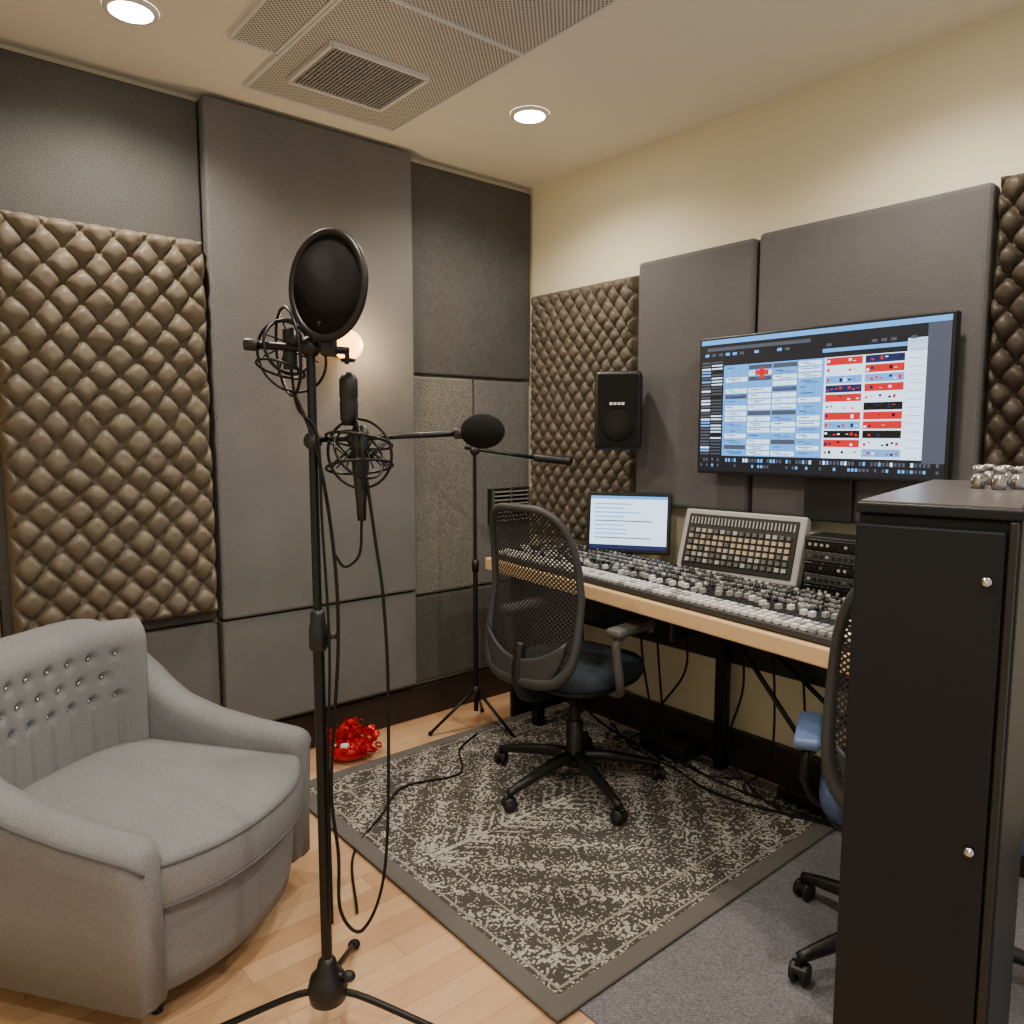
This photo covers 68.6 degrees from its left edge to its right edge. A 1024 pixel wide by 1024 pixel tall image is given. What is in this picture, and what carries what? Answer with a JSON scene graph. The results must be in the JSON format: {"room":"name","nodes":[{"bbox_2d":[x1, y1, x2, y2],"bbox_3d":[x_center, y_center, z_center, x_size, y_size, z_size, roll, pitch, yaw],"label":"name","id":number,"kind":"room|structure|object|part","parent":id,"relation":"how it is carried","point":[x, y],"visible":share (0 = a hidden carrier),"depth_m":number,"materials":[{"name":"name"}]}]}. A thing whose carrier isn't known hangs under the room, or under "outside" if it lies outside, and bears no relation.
{"room":"studio","nodes":[
{"label":"studio","id":0,"kind":"room"},
{"bbox_2d":[0,43,526,720],"bbox_3d":[-1.359,-0.270,3.234,3.900,3.072,0.100,-5,8,-40],"label":"wall","id":1,"kind":"structure","parent":0,"point":[4,46],"depth_m":3.26,"materials":[{"name":"paint"}]},
{"bbox_2d":[0,48,216,637],"bbox_3d":[-1.581,-0.572,2.907,0.770,2.130,0.060,-5,8,-40],"label":"acoustic panel","id":2,"kind":"object","parent":1,"relation":"attached to","point":[77,145],"visible":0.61,"depth_m":2.80,"materials":[{"name":"fabric"}]},
{"bbox_2d":[0,210,217,633],"bbox_3d":[-1.524,-0.313,2.880,0.741,1.530,0.094,-5,8,-40],"label":"acoustic panel","id":3,"kind":"object","parent":2,"relation":"attached to","point":[105,451],"visible":1,"depth_m":2.83,"materials":[{"name":"leather"}]},
{"bbox_2d":[145,620,220,705],"bbox_3d":[-1.581,0.741,3.043,0.770,0.490,0.060,-5,8,-40],"label":"acoustic panel","id":4,"kind":"object","parent":1,"relation":"attached to","point":[189,652],"visible":0.21,"depth_m":3.18,"materials":[{"name":"fabric"}]},
{"bbox_2d":[196,95,416,619],"bbox_3d":[-0.892,-0.639,3.462,0.985,2.150,0.100,-5,8,-40],"label":"acoustic panel","id":5,"kind":"object","parent":1,"relation":"attached to","point":[268,182],"visible":0.91,"depth_m":3.32,"materials":[{"name":"fabric"}]},
{"bbox_2d":[335,330,362,362],"bbox_3d":[-0.750,-0.750,3.395,0.136,0.143,0.168,-5,8,-40],"label":"wall sconce","id":6,"kind":"object","parent":5,"relation":"attached to","point":[352,340],"visible":0.56,"depth_m":3.34,"materials":[{"name":"white glass"}]},
{"bbox_2d":[217,591,416,719],"bbox_3d":[-0.895,0.683,3.602,0.985,0.490,0.090,-5,8,-40],"label":"acoustic panel","id":7,"kind":"object","parent":1,"relation":"attached to","point":[266,660],"visible":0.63,"depth_m":3.49,"materials":[{"name":"fabric"}]},
{"bbox_2d":[276,666,509,748],"bbox_3d":[-1.314,1.079,3.320,3.700,0.170,0.040,-5,8,-40],"label":"baseboard","id":8,"kind":"structure","parent":1,"relation":"attached to","point":[427,698],"depth_m":3.95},
{"bbox_2d":[412,376,472,594],"bbox_3d":[-0.374,-0.141,3.987,0.395,1.130,0.050,-5,8,-40],"label":"acoustic panel","id":9,"kind":"object","parent":1,"relation":"attached to","point":[443,467],"visible":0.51,"depth_m":3.96,"materials":[{"name":"fabric"}]},
{"bbox_2d":[416,581,509,681],"bbox_3d":[-0.220,0.646,4.203,0.803,0.460,0.045,-5,8,-40],"label":"acoustic panel","id":10,"kind":"object","parent":1,"relation":"attached to","point":[444,619],"visible":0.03,"depth_m":4.08,"materials":[{"name":"fabric"}]},
{"bbox_2d":[411,162,529,380],"bbox_3d":[-0.217,-1.238,4.005,0.803,1.030,0.055,-5,8,-40],"label":"acoustic panel","id":11,"kind":"object","parent":1,"relation":"attached to","point":[471,237],"visible":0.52,"depth_m":3.96,"materials":[{"name":"fabric"}]},
{"bbox_2d":[472,380,528,584],"bbox_3d":[-0.066,-0.168,4.251,0.398,1.130,0.045,-5,8,-40],"label":"acoustic panel","id":12,"kind":"object","parent":1,"relation":"attached to","point":[508,402],"visible":0.45,"depth_m":4.21,"materials":[{"name":"fabric"}]},
{"bbox_2d":[488,487,529,524],"bbox_3d":[-0.013,-0.037,4.250,0.290,0.200,0.042,-5,8,-40],"label":"wall vent grille","id":13,"kind":"object","parent":12,"relation":"attached to","point":[518,495],"visible":0.62,"depth_m":4.22,"materials":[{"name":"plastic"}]},
{"bbox_2d":[0,692,777,1023],"bbox_3d":[0.064,1.381,1.718,3.900,0.100,4.500,-5,8,-40],"label":"floor","id":14,"kind":"structure","parent":0,"point":[406,959],"depth_m":2.14,"materials":[{"name":"brown wood"}]},
{"bbox_2d":[0,618,310,1018],"bbox_3d":[-1.112,0.827,2.221,0.923,0.902,0.838,2,6,15],"label":"tufted armchair","id":15,"kind":"object","parent":14,"relation":"on","point":[150,825],"visible":1,"depth_m":2.06,"materials":[{"name":"fabric"}]},
{"bbox_2d":[23,738,303,909],"bbox_3d":[-1.056,0.864,2.210,0.807,0.163,0.644,2,6,15],"label":"seat cushion","id":16,"kind":"object","parent":15,"relation":"on","point":[212,808],"depth_m":2.13,"materials":[{"name":"fabric"}]},
{"bbox_2d":[330,717,381,760],"bbox_3d":[-0.746,1.048,3.484,0.291,0.198,0.257,-5,8,-40],"label":"bow","id":17,"kind":"object","parent":14,"relation":"on","point":[349,746],"visible":0.92,"depth_m":3.44,"materials":[{"name":"red plastic"}]},
{"bbox_2d":[220,227,504,1023],"bbox_3d":[-0.397,0.344,1.784,0.627,1.949,0.482,4,7,35],"label":"microphone stand","id":18,"kind":"object","parent":14,"relation":"on","point":[328,287],"visible":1,"depth_m":1.74,"materials":[{"name":"black metal"}]},
{"bbox_2d":[428,446,572,737],"bbox_3d":[-0.058,0.397,3.727,0.606,1.445,0.422,3,7,27],"label":"boom microphone stand","id":19,"kind":"object","parent":14,"relation":"on","point":[476,693],"visible":0.89,"depth_m":3.74,"materials":[{"name":"black metal"}]},
{"bbox_2d":[578,829,1023,1023],"bbox_3d":[1.479,1.333,1.667,1.600,0.006,2.400,-5,8,-40],"label":"carpet","id":20,"kind":"structure","parent":14,"relation":"on","point":[731,967],"depth_m":2.12,"materials":[{"name":"grey carpet"}]},
{"bbox_2d":[310,703,835,1021],"bbox_3d":[0.189,1.180,3.056,1.600,0.010,1.660,-5,8,-40],"label":"patterned area rug","id":21,"kind":"object","parent":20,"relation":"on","point":[564,901],"visible":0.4,"depth_m":2.74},
{"bbox_2d":[351,733,477,913],"bbox_3d":[-0.394,1.176,3.059,0.204,0.026,1.415,2,6,15],"label":"cable","id":22,"kind":"object","parent":21,"relation":"on","point":[475,734],"visible":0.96,"depth_m":3.05,"materials":[{"name":"rubber"}]},
{"bbox_2d":[485,503,664,825],"bbox_3d":[0.240,0.550,3.137,0.757,1.224,0.746,6,8,43],"label":"office chair","id":23,"kind":"object","parent":21,"relation":"on","point":[574,668],"visible":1,"depth_m":2.91,"materials":[{"name":"black plastic"}]},
{"bbox_3d":[0.106,0.356,2.961,0.491,0.802,0.304,6,8,43],"label":"frame","id":24,"kind":"part","parent":23,"relation":"part of","materials":[{"name":"grey plastic"}]},
{"bbox_3d":[0.266,0.638,3.158,0.500,0.077,0.500,6,8,43],"label":"seat","id":25,"kind":"part","parent":23,"relation":"part of","materials":[{"name":"fabric"}]},
{"bbox_2d":[485,556,849,774],"bbox_3d":[0.653,0.729,3.085,0.864,0.875,2.126,-5,8,-40],"label":"desk","id":26,"kind":"object","parent":21,"relation":"on","point":[605,607],"visible":0.29,"depth_m":3.09,"materials":[{"name":"brown wood"}]},
{"bbox_2d":[586,491,671,555],"bbox_3d":[0.545,0.075,3.536,0.396,0.332,0.100,2,6,18],"label":"desktop monitor","id":27,"kind":"object","parent":26,"relation":"on","point":[631,523],"visible":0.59,"depth_m":3.54,"materials":[{"name":"black plastic"}]},
{"bbox_2d":[498,540,851,649],"bbox_3d":[0.626,0.270,2.958,0.410,0.064,2.021,-4,7,-33],"label":"mixing console","id":28,"kind":"object","parent":26,"relation":"on","point":[804,614],"visible":0.73,"depth_m":2.70,"materials":[{"name":"black plastic"}]},
{"bbox_2d":[677,508,811,588],"bbox_3d":[0.946,0.144,3.114,0.540,0.281,0.132,6,8,44],"label":"control surface","id":29,"kind":"object","parent":26,"relation":"on","point":[763,547],"visible":0.94,"depth_m":3.06,"materials":[{"name":"grey plastic"}]},
{"bbox_2d":[803,532,855,597],"bbox_3d":[1.299,0.214,2.684,0.158,0.230,0.480,-5,8,-40],"label":"rack","id":30,"kind":"object","parent":26,"relation":"on","point":[829,559],"visible":0.39,"depth_m":2.74,"materials":[{"name":"black plastic"}]},
{"bbox_2d":[788,588,1023,986],"bbox_3d":[1.154,0.695,2.069,0.704,1.179,0.726,3,6,25],"label":"office chair","id":31,"kind":"object","parent":20,"relation":"on","point":[814,732],"visible":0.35,"depth_m":2.01,"materials":[{"name":"black plastic"}]},
{"bbox_3d":[1.125,0.785,2.087,0.500,0.077,0.500,3,6,25],"label":"seat","id":32,"kind":"part","parent":31,"relation":"part of","materials":[{"name":"blue fabric"}]},
{"bbox_3d":[1.039,0.515,1.871,0.491,0.782,0.255,3,6,25],"label":"frame","id":33,"kind":"part","parent":31,"relation":"part of","materials":[{"name":"grey plastic"}]},
{"bbox_2d":[833,479,1023,1023],"bbox_3d":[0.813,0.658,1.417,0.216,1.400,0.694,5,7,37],"label":"cabinet","id":34,"kind":"object","parent":14,"relation":"on","point":[933,816],"visible":0.99,"depth_m":1.12,"materials":[{"name":"black metal"}]},
{"bbox_2d":[970,464,1023,489],"bbox_3d":[0.926,-0.068,1.424,0.093,0.041,0.174,5,7,37],"label":"jars","id":35,"kind":"object","parent":34,"relation":"on","point":[1000,477],"visible":1,"depth_m":1.38},
{"bbox_2d":[0,0,1023,189],"bbox_3d":[0.064,-1.575,1.413,3.900,0.100,4.500,-5,8,-40],"label":"ceiling","id":36,"kind":"structure","parent":0,"point":[636,74],"depth_m":2.77,"materials":[{"name":"paint"}]},
{"bbox_2d":[101,0,158,25],"bbox_3d":[-1.236,-1.624,2.435,0.168,0.012,0.168,-5,8,-40],"label":"recessed light","id":37,"kind":"object","parent":36,"relation":"in","point":[134,12],"visible":1,"depth_m":2.43,"materials":[{"name":"white plastic"}]},
{"bbox_2d":[228,0,621,132],"bbox_3d":[-0.201,-1.607,2.337,0.862,0.028,2.062,-5,8,-40],"label":"ceiling air vent","id":38,"kind":"object","parent":36,"relation":"attached to","point":[385,65],"depth_m":2.64,"materials":[{"name":"white metal"}]},
{"bbox_2d":[510,106,548,123],"bbox_3d":[0.077,-1.707,3.235,0.168,0.012,0.168,-5,8,-40],"label":"recessed light","id":39,"kind":"object","parent":36,"relation":"in","point":[524,114],"visible":1,"depth_m":3.21,"materials":[{"name":"white plastic"}]},
{"bbox_2d":[526,5,1023,756],"bbox_3d":[1.513,-0.224,2.788,0.100,3.072,4.500,-5,8,-40],"label":"wall","id":40,"kind":"structure","parent":0,"point":[944,113],"depth_m":3.12,"materials":[{"name":"paint"}]},
{"bbox_2d":[530,275,638,540],"bbox_3d":[0.353,-0.512,3.984,0.078,1.340,0.761,-5,8,-40],"label":"acoustic panel","id":41,"kind":"object","parent":40,"relation":"attached to","point":[578,333],"visible":0.73,"depth_m":3.96,"materials":[{"name":"leather"}]},
{"bbox_2d":[594,370,642,449],"bbox_3d":[0.504,-0.476,3.538,0.215,0.360,0.218,1,6,12],"label":"monitor speaker","id":42,"kind":"object","parent":41,"relation":"attached to","point":[618,394],"visible":1,"depth_m":3.44},
{"bbox_2d":[636,238,760,512],"bbox_3d":[0.830,-0.589,3.414,0.085,1.150,0.620,-5,8,-40],"label":"acoustic panel","id":43,"kind":"object","parent":40,"relation":"attached to","point":[686,299],"visible":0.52,"depth_m":3.40,"materials":[{"name":"fabric"}]},
{"bbox_2d":[565,693,1023,877],"bbox_3d":[1.459,1.125,2.881,0.040,0.170,4.200,-5,8,-40],"label":"baseboard","id":44,"kind":"structure","parent":40,"relation":"attached to","point":[750,753],"depth_m":3.49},
{"bbox_2d":[752,183,1000,523],"bbox_3d":[1.318,-0.535,2.840,0.085,1.160,0.850,-5,8,-40],"label":"acoustic panel","id":45,"kind":"object","parent":40,"relation":"attached to","point":[938,252],"visible":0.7,"depth_m":2.68,"materials":[{"name":"fabric"}]},
{"bbox_2d":[984,173,1023,473],"bbox_3d":[1.778,-0.494,2.256,0.095,1.150,0.629,-5,8,-40],"label":"acoustic panel","id":46,"kind":"object","parent":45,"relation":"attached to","point":[1004,437],"visible":0.75,"depth_m":2.42,"materials":[{"name":"brown leather"}]},
{"bbox_2d":[697,310,961,523],"bbox_3d":[1.160,-0.336,2.904,0.073,0.742,1.007,-5,8,-40],"label":"display","id":47,"kind":"object","parent":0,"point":[831,406],"visible":0.98,"depth_m":2.81,"materials":[{"name":"black plastic"}]}
]}

